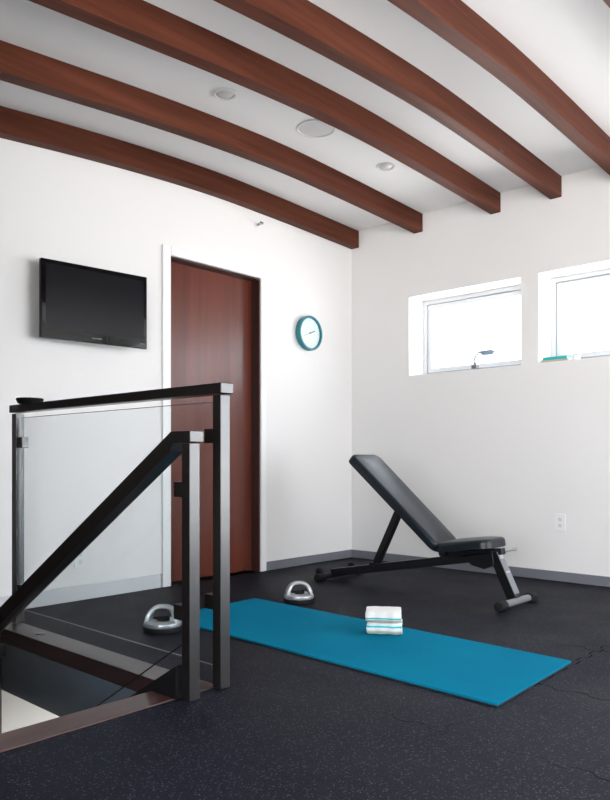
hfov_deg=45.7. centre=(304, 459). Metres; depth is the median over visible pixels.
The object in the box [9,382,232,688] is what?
guard rail
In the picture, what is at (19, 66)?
ceiling beam
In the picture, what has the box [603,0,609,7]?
ceiling beam
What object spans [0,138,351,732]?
wall
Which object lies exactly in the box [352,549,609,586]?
baseboard
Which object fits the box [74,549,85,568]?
wall outlet
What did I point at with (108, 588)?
baseboard
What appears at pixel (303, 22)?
ceiling beam
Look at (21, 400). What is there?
round disc
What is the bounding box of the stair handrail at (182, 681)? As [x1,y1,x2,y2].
[0,431,202,733]
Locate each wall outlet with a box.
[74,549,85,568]
[555,514,565,530]
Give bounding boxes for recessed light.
[213,88,236,99]
[376,162,394,170]
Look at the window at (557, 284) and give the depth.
4.99 m
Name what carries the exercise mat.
on the floor
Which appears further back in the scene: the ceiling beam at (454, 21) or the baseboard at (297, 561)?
the baseboard at (297, 561)
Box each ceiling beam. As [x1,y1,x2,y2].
[0,40,422,233]
[0,106,358,248]
[28,0,500,213]
[214,0,561,198]
[388,0,609,174]
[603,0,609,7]
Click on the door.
(214, 319)
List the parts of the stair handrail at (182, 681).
newel post, handrail, plate, newel post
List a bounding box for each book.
[542,358,571,362]
[543,355,571,360]
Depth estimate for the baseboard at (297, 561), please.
5.55 m
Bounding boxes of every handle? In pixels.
[143,604,181,633]
[284,581,313,603]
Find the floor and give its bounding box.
[0,557,609,799]
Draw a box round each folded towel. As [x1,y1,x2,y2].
[365,606,401,622]
[366,619,402,634]
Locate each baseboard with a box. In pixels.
[0,574,160,608]
[266,549,351,570]
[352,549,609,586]
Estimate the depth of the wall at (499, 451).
5.11 m
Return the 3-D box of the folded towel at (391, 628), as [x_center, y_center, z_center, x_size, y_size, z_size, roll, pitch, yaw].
[0.363,0.760,3.309,0.164,0.053,0.132,0,0,9]
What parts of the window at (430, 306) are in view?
crank arm, crank knob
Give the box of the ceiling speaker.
[296,119,335,137]
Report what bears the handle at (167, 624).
on the floor
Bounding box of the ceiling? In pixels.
[0,0,609,230]
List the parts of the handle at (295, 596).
release knob, arched handle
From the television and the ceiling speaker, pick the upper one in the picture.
the ceiling speaker
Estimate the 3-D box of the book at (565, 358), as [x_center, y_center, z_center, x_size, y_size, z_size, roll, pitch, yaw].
[1.710,-0.663,4.882,0.175,0.016,0.130,0,0,42]
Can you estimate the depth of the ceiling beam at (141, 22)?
3.38 m
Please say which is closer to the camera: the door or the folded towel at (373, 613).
the folded towel at (373, 613)
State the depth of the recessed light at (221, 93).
3.70 m
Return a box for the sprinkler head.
[254,221,262,227]
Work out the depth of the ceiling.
3.65 m
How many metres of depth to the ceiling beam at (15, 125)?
4.47 m
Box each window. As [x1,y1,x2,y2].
[423,285,520,373]
[551,269,609,358]
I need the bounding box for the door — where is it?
[162,244,265,586]
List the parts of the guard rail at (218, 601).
post, glass panel, handrail, post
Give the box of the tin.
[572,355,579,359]
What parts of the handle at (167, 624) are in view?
release knob, arched handle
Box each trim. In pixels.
[0,691,175,752]
[1,622,213,691]
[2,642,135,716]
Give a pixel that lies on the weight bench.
(483, 552)
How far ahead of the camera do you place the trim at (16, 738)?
2.21 m
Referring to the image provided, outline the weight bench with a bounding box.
[314,454,537,611]
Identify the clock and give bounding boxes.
[296,316,321,350]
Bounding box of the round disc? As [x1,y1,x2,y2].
[16,397,43,403]
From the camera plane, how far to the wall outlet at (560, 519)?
4.77 m
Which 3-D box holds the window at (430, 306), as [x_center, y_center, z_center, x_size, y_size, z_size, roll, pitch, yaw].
[1.267,-0.953,5.416,0.918,0.605,0.128,0,0,42]
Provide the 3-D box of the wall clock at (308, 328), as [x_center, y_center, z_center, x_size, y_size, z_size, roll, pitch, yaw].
[0.030,-0.970,5.545,0.050,0.264,0.264,0,0,42]
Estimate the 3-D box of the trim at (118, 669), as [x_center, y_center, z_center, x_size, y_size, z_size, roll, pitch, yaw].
[-1.007,0.828,3.114,1.788,0.068,0.118,0,0,42]
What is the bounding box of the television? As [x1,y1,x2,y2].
[39,257,146,349]
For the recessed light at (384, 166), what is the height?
0.018 m
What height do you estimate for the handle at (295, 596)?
0.116 m
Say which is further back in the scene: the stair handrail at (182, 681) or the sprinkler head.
the sprinkler head
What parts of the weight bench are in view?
backrest, frame, seat, leg, leg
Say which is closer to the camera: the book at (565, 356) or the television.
the television
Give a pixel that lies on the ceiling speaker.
(313, 128)
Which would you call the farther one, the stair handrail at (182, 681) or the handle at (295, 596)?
the handle at (295, 596)
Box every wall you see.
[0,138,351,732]
[352,166,609,576]
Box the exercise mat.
[170,598,570,706]
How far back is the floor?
2.25 m

